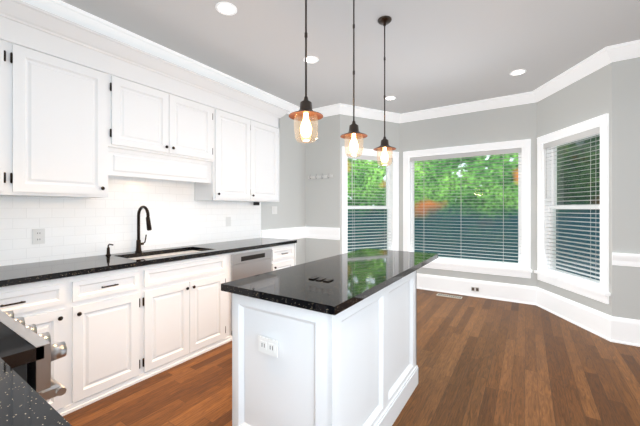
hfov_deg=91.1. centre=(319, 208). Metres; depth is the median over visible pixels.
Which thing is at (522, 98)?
crown molding
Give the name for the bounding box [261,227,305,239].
trim
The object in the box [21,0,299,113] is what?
crown molding
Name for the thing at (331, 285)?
island countertop
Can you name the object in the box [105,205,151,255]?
faucet
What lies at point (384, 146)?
pendant light
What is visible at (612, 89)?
wall
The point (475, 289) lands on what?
outlet
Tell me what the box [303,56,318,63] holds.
recessed light
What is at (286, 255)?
base cabinet
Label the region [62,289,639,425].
floor
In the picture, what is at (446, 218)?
trees
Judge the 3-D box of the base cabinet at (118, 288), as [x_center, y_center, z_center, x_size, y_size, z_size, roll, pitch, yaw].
[-1.799,0.909,2.462,0.619,0.912,0.475,0,0,33]
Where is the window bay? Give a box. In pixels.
[534,113,609,303]
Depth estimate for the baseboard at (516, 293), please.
4.84 m
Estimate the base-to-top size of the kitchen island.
0.912 m
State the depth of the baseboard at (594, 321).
3.72 m
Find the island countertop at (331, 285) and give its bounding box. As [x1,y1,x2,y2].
[221,248,436,315]
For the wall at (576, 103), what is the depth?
3.79 m
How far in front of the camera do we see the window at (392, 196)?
5.34 m
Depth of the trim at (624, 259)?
3.16 m
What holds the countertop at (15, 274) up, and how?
on the base cabinet at (118, 288)
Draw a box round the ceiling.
[61,0,639,113]
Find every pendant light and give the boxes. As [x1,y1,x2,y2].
[289,0,322,142]
[340,0,366,156]
[373,16,395,165]
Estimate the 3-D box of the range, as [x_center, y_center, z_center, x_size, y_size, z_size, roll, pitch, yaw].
[-1.354,0.892,0.890,0.764,0.946,0.835,0,0,33]
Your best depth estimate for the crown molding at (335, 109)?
5.01 m
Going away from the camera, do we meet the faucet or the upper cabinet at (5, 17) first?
the upper cabinet at (5, 17)
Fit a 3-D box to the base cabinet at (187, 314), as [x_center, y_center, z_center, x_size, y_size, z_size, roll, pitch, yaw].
[-1.430,0.909,3.022,0.619,0.912,0.867,0,0,33]
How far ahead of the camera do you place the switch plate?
4.71 m
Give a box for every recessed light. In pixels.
[215,2,236,14]
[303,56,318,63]
[385,96,395,99]
[510,69,525,75]
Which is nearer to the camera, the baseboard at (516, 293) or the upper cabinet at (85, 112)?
the upper cabinet at (85, 112)
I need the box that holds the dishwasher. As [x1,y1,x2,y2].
[229,248,271,335]
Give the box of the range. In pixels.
[0,310,66,399]
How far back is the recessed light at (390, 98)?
4.64 m
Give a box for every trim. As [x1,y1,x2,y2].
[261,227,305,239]
[306,227,339,239]
[612,253,639,266]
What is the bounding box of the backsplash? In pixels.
[0,175,261,274]
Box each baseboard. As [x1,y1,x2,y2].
[417,273,532,304]
[533,286,608,340]
[609,315,639,346]
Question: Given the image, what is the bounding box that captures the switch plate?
[272,206,276,213]
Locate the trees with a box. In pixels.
[347,135,599,280]
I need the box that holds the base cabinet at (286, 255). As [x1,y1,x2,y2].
[276,243,295,269]
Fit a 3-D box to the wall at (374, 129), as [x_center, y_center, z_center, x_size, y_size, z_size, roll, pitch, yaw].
[0.849,-0.160,5.375,0.660,3.150,0.870,0,0,33]
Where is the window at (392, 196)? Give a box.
[342,146,398,253]
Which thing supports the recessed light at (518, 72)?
in the ceiling
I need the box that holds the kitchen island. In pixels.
[229,264,425,425]
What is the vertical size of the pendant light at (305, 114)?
1.263 m
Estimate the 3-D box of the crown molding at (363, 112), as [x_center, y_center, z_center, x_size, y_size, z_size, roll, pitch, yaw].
[0.861,-1.570,5.217,0.673,0.130,0.900,0,0,33]
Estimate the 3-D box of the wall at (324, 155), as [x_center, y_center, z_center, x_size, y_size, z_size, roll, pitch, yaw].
[0.116,-0.160,5.244,0.720,3.150,0.184,0,0,33]
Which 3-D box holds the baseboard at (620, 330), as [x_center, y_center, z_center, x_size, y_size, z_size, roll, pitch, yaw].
[3.678,1.236,2.768,1.666,0.258,0.028,0,0,33]
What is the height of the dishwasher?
0.840 m
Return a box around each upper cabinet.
[0,12,11,195]
[12,16,111,197]
[112,52,215,163]
[192,92,279,203]
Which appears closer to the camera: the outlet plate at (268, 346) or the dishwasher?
the outlet plate at (268, 346)
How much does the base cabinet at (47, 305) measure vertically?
0.912 m
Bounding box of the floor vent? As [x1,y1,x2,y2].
[437,293,461,298]
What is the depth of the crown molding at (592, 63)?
3.74 m
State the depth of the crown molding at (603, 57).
3.15 m
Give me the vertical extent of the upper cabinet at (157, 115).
0.750 m
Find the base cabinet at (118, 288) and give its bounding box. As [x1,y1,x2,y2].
[72,267,143,411]
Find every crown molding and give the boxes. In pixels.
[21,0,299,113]
[312,103,344,116]
[345,104,400,122]
[401,92,539,122]
[529,52,607,99]
[601,40,639,67]
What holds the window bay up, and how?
attached to the wall at (576, 103)
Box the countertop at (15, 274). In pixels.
[0,239,295,286]
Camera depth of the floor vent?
4.85 m
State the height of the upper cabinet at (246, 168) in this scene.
1.164 m
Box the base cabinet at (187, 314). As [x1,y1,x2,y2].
[124,247,231,379]
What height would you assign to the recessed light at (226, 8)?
0.009 m
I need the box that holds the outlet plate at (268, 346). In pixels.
[258,335,277,357]
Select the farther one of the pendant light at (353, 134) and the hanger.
the hanger
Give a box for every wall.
[10,114,305,264]
[306,114,349,262]
[350,116,397,151]
[542,70,597,309]
[598,57,639,319]
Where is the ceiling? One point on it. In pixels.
(440, 53)
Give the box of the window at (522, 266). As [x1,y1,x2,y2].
[403,139,531,277]
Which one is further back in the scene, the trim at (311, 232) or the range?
the trim at (311, 232)
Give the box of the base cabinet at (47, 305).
[0,279,71,415]
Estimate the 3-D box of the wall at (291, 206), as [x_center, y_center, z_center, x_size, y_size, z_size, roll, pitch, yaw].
[-2.177,-0.160,2.603,0.160,3.150,7.070,0,0,33]
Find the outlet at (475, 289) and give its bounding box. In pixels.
[471,286,479,291]
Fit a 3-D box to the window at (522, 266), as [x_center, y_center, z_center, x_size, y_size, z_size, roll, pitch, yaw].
[2.267,0.003,5.036,1.884,1.984,0.215,0,0,33]
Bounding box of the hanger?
[308,173,332,179]

